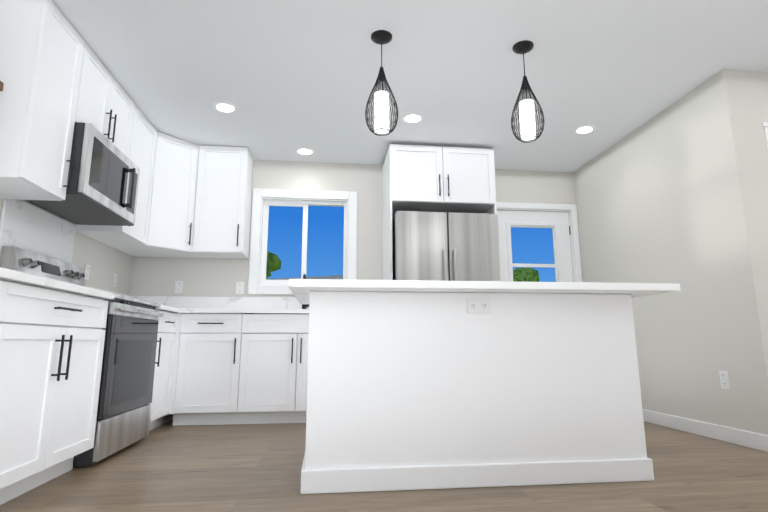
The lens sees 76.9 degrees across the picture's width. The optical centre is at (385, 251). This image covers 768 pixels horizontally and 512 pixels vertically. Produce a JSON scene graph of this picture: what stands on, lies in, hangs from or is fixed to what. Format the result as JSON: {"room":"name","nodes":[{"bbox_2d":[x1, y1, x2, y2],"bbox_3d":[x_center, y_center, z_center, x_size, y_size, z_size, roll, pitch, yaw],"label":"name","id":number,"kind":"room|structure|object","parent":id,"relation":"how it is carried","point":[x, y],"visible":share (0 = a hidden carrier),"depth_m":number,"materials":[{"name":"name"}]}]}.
{"room":"kitchen","nodes":[
{"label":"kitchen","id":0,"kind":"room"},
{"bbox_2d":[0,198,132,295],"bbox_3d":[-1.937,-0.492,0.477,0.120,2.440,8.440,1,-11,-7],"label":"wall","id":1,"kind":"structure","parent":0,"point":[105,262],"depth_m":3.90,"materials":[{"name":"beige paint"}]},
{"bbox_2d":[0,81,3,90],"bbox_3d":[-1.964,-0.875,2.126,0.188,0.042,0.566,1,-11,-7],"label":"shelf","id":2,"kind":"object","parent":1,"relation":"attached to","point":[1,85],"visible":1,"depth_m":2.40,"materials":[{"name":"brown wood"}]},
{"bbox_2d":[0,0,91,200],"bbox_3d":[-1.955,-0.814,2.648,0.328,1.000,0.464,1,-11,-7],"label":"upper cabinet","id":3,"kind":"object","parent":1,"relation":"attached to","point":[57,79],"depth_m":2.51,"materials":[{"name":"white paint"}]},
{"bbox_2d":[84,264,89,279],"bbox_3d":[-2.253,0.154,3.658,0.007,0.116,0.072,1,-11,-7],"label":"electrical outlet","id":4,"kind":"object","parent":1,"relation":"attached to","point":[87,270],"visible":0.94,"depth_m":3.65,"materials":[{"name":"white plastic"}]},
{"bbox_2d":[84,51,131,156],"bbox_3d":[-2.021,-0.950,3.236,0.328,0.516,0.771,1,-11,-7],"label":"upper cabinet","id":5,"kind":"object","parent":1,"relation":"attached to","point":[109,106],"depth_m":3.24,"materials":[{"name":"white paint"}]},
{"bbox_2d":[26,122,139,225],"bbox_3d":[-1.948,-0.476,3.158,0.436,0.438,0.762,1,-11,-7],"label":"microwave","id":6,"kind":"object","parent":5,"relation":"attached to","point":[104,182],"visible":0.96,"depth_m":3.04,"materials":[{"name":"silver metal"}]},
{"bbox_2d":[113,273,117,287],"bbox_3d":[-2.312,0.245,4.146,0.007,0.116,0.072,1,-11,-7],"label":"electrical outlet","id":7,"kind":"object","parent":1,"relation":"attached to","point":[115,277],"visible":1,"depth_m":4.14,"materials":[{"name":"white plastic"}]},
{"bbox_2d":[74,101,159,247],"bbox_3d":[-2.073,-0.596,3.812,0.370,1.000,0.614,1,-11,-7],"label":"upper cabinet","id":8,"kind":"object","parent":1,"relation":"attached to","point":[143,139],"depth_m":3.87,"materials":[{"name":"white paint"}]},
{"bbox_2d":[130,160,575,296],"bbox_3d":[-0.099,0.312,4.808,4.800,2.440,0.120,1,-11,-7],"label":"wall","id":9,"kind":"structure","parent":0,"point":[200,277],"depth_m":4.83,"materials":[{"name":"beige paint"}]},
{"bbox_2d":[114,133,207,257],"bbox_3d":[-1.985,-0.498,4.339,0.671,1.000,0.648,1,-11,-7],"label":"upper cabinet","id":10,"kind":"object","parent":9,"relation":"attached to","point":[180,174],"depth_m":4.27,"materials":[{"name":"white paint"}]},
{"bbox_2d":[174,281,182,292],"bbox_3d":[-1.928,0.330,4.520,0.072,0.116,0.007,1,-11,-7],"label":"electrical outlet","id":11,"kind":"object","parent":9,"relation":"attached to","point":[178,286],"visible":1,"depth_m":4.52,"materials":[{"name":"white plastic"}]},
{"bbox_2d":[200,146,252,258],"bbox_3d":[-1.541,-0.463,4.534,0.497,1.000,0.358,1,-11,-7],"label":"upper cabinet","id":12,"kind":"object","parent":9,"relation":"attached to","point":[228,171],"depth_m":4.41,"materials":[{"name":"white paint"}]},
{"bbox_2d":[236,282,243,293],"bbox_3d":[-1.377,0.340,4.584,0.072,0.116,0.007,1,-11,-7],"label":"electrical outlet","id":13,"kind":"object","parent":9,"relation":"attached to","point":[239,287],"visible":1,"depth_m":4.58,"materials":[{"name":"white plastic"}]},
{"bbox_2d":[248,188,356,294],"bbox_3d":[-0.798,-0.091,4.788,1.024,1.044,0.133,1,-11,-7],"label":"kitchen window","id":14,"kind":"structure","parent":9,"relation":"in","point":[258,283],"depth_m":4.77,"materials":[{"name":"white paint"}]},
{"bbox_2d":[497,210,572,281],"bbox_3d":[1.566,0.547,4.914,0.813,1.992,0.112,1,-11,-7],"label":"exterior door","id":15,"kind":"structure","parent":9,"relation":"in","point":[557,223],"depth_m":5.06,"materials":[{"name":"white paint"}]},
{"bbox_2d":[496,202,581,281],"bbox_3d":[1.554,0.521,4.958,0.950,2.076,0.136,1,-11,-7],"label":"door frame","id":16,"kind":"structure","parent":9,"relation":"attached to","point":[571,209],"depth_m":5.07,"materials":[{"name":"white paint"}]},
{"bbox_2d":[0,419,767,511],"bbox_3d":[1.742,0.786,0.678,7.520,0.020,8.440,1,-11,-7],"label":"floor","id":17,"kind":"structure","parent":0,"point":[167,467],"depth_m":2.20,"materials":[{"name":"brown wood"}]},
{"bbox_2d":[0,280,108,504],"bbox_3d":[-1.780,0.609,2.124,0.608,0.880,0.914,1,-11,-7],"label":"base cabinet","id":18,"kind":"object","parent":17,"relation":"on","point":[51,348],"depth_m":2.11,"materials":[{"name":"white paint"}]},
{"bbox_2d":[0,199,114,299],"bbox_3d":[-1.809,-0.051,2.601,0.636,0.592,1.728,1,-11,-7],"label":"countertop","id":19,"kind":"structure","parent":18,"relation":"on","point":[28,226],"depth_m":2.86,"materials":[{"name":"stone"}]},
{"bbox_2d":[0,246,163,467],"bbox_3d":[-1.834,0.620,2.975,0.658,1.172,0.756,1,-11,-7],"label":"range","id":20,"kind":"object","parent":17,"relation":"on","point":[126,385],"visible":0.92,"depth_m":2.86,"materials":[{"name":"silver metal"}]},
{"bbox_2d":[149,310,176,430],"bbox_3d":[-1.951,0.877,3.553,0.608,0.880,0.486,1,-11,-7],"label":"base cabinet","id":21,"kind":"object","parent":17,"relation":"on","point":[161,396],"depth_m":3.64,"materials":[{"name":"white paint"}]},
{"bbox_2d":[169,313,260,425],"bbox_3d":[-1.437,0.986,4.147,0.590,0.880,0.608,1,-11,-7],"label":"base cabinet","id":22,"kind":"object","parent":17,"relation":"on","point":[228,368],"depth_m":3.87,"materials":[{"name":"white paint"}]},
{"bbox_2d":[85,285,308,335],"bbox_3d":[-1.127,0.512,4.028,2.340,0.370,1.086,1,-11,-7],"label":"countertop","id":23,"kind":"structure","parent":22,"relation":"on","point":[238,305],"depth_m":4.49,"materials":[{"name":"stone"}]},
{"bbox_2d":[302,274,308,308],"bbox_3d":[-0.728,0.382,4.489,0.105,0.357,0.217,1,-11,-7],"label":"faucet","id":24,"kind":"object","parent":23,"relation":"on","point":[304,306],"visible":0.29,"depth_m":4.52,"materials":[{"name":"black metal"}]},
{"bbox_2d":[382,144,496,279],"bbox_3d":[0.494,0.267,4.494,0.974,2.410,0.644,1,-11,-7],"label":"tall cabinet","id":25,"kind":"object","parent":17,"relation":"on","point":[418,178],"visible":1,"depth_m":4.40,"materials":[{"name":"white paint"}]},
{"bbox_2d":[392,211,500,280],"bbox_3d":[0.504,0.576,4.349,0.900,1.750,0.761,1,-11,-7],"label":"fridge","id":26,"kind":"object","parent":17,"relation":"on","point":[440,246],"visible":0.4,"depth_m":4.13,"materials":[{"name":"silver metal"}]},
{"bbox_2d":[300,291,653,493],"bbox_3d":[0.403,0.700,2.644,1.642,0.880,0.792,1,-11,-7],"label":"kitchen island","id":27,"kind":"object","parent":17,"relation":"on","point":[420,384],"depth_m":2.26,"materials":[{"name":"white paint"}]},
{"bbox_2d":[467,298,490,312],"bbox_3d":[0.451,0.261,2.338,0.116,0.072,0.007,1,-11,-7],"label":"outlet","id":28,"kind":"object","parent":27,"relation":"attached to","point":[478,305],"visible":1,"depth_m":2.34,"materials":[{"name":"white plastic"}]},
{"bbox_2d":[288,279,680,302],"bbox_3d":[0.436,0.239,2.670,1.836,0.036,0.975,1,-11,-7],"label":"island countertop","id":29,"kind":"structure","parent":27,"relation":"on","point":[297,286],"depth_m":2.21,"materials":[{"name":"white stone"}]},
{"bbox_2d":[52,0,767,171],"bbox_3d":[1.735,-1.632,1.130,7.520,0.020,8.440,1,-11,-7],"label":"ceiling","id":30,"kind":"structure","parent":0,"point":[287,78],"depth_m":3.20,"materials":[{"name":"white paint"}]},
{"bbox_2d":[212,102,237,112],"bbox_3d":[-1.244,-1.119,3.761,0.188,0.004,0.188,1,-11,-7],"label":"recessed light","id":31,"kind":"object","parent":30,"relation":"in","point":[224,107],"visible":1,"depth_m":3.75,"materials":[{"name":"white paint"}]},
{"bbox_2d":[295,148,314,154],"bbox_3d":[-0.768,-0.958,4.628,0.188,0.004,0.188,1,-11,-7],"label":"recessed light","id":32,"kind":"object","parent":30,"relation":"in","point":[304,151],"visible":1,"depth_m":4.62,"materials":[{"name":"white paint"}]},
{"bbox_2d":[365,30,397,135],"bbox_3d":[-0.021,-0.986,2.837,0.192,0.612,0.192,1,-11,-7],"label":"pendant light","id":33,"kind":"object","parent":30,"relation":"hanging from","point":[382,107],"visible":1,"depth_m":2.79,"materials":[{"name":"black metal"}]},
{"bbox_2d":[401,113,423,123],"bbox_3d":[0.224,-1.087,3.951,0.188,0.004,0.188,1,-11,-7],"label":"recessed light","id":34,"kind":"object","parent":30,"relation":"in","point":[411,118],"visible":1,"depth_m":3.94,"materials":[{"name":"white paint"}]},
{"bbox_2d":[511,40,544,142],"bbox_3d":[0.853,-0.969,2.939,0.192,0.612,0.192,1,-11,-7],"label":"pendant light","id":35,"kind":"object","parent":30,"relation":"hanging from","point":[526,125],"visible":1,"depth_m":2.89,"materials":[{"name":"black metal"}]},
{"bbox_2d":[573,125,595,134],"bbox_3d":[1.718,-1.050,4.174,0.188,0.004,0.188,1,-11,-7],"label":"recessed light","id":36,"kind":"object","parent":30,"relation":"in","point":[584,129],"visible":1,"depth_m":4.16,"materials":[{"name":"white paint"}]},
{"bbox_2d":[574,69,767,434],"bbox_3d":[2.274,0.170,4.084,0.260,2.440,2.140,1,-11,-7],"label":"wall","id":37,"kind":"structure","parent":0,"point":[676,191],"depth_m":3.46,"materials":[{"name":"beige paint"}]},
{"bbox_2d":[642,409,767,451],"bbox_3d":[2.266,1.310,3.800,0.250,0.095,2.032,1,-11,-7],"label":"baseboard","id":38,"kind":"structure","parent":37,"relation":"attached to","point":[753,440],"depth_m":3.28,"materials":[{"name":"white paint"}]},
{"bbox_2d":[719,370,729,388],"bbox_3d":[2.231,0.841,3.185,0.007,0.116,0.072,1,-11,-7],"label":"electrical outlet","id":39,"kind":"object","parent":37,"relation":"attached to","point":[724,379],"visible":1,"depth_m":3.18,"materials":[{"name":"white plastic"}]},
{"bbox_2d":[758,71,767,121],"bbox_3d":[3.872,0.013,3.270,2.720,2.440,0.120,1,-11,-7],"label":"wall","id":40,"kind":"structure","parent":0,"point":[763,77],"depth_m":3.26,"materials":[{"name":"beige paint"}]},
{"bbox_2d":[762,122,767,146],"bbox_3d":[3.118,0.180,3.125,1.261,2.063,0.126,1,-11,-7],"label":"trim","id":41,"kind":"structure","parent":40,"relation":"attached to","point":[765,124],"depth_m":3.18,"materials":[{"name":"white paint"}]},
{"label":"outside","id":42,"kind":"structure","parent":0,"visible":0},
{"bbox_3d":[1.965,14.429,71.461,140.000,0.060,134.670,1,-11,-7],"label":"ground","id":43,"kind":"structure","parent":42,"visible":0},
{"bbox_2d":[266,251,280,278],"bbox_3d":[-4.133,1.433,13.449,2.344,4.271,1.927,1,-11,-7],"label":"tree","id":44,"kind":"object","parent":43,"relation":"on","point":[273,262],"visible":0.1,"depth_m":13.79,"materials":[{"name":"green plant"}]},
{"bbox_2d":[266,275,342,279],"bbox_3d":[-1.843,1.652,10.075,6.400,2.550,4.900,1,-11,-7],"label":"shed","id":45,"kind":"object","parent":43,"relation":"on","point":[330,277],"depth_m":9.28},
{"bbox_2d":[513,268,539,281],"bbox_3d":[17.272,8.034,67.621,8.183,11.056,10.424,1,-11,-7],"label":"tree","id":46,"kind":"object","parent":43,"relation":"on","point":[525,274],"depth_m":64.02,"materials":[{"name":"green plant"}]}
]}

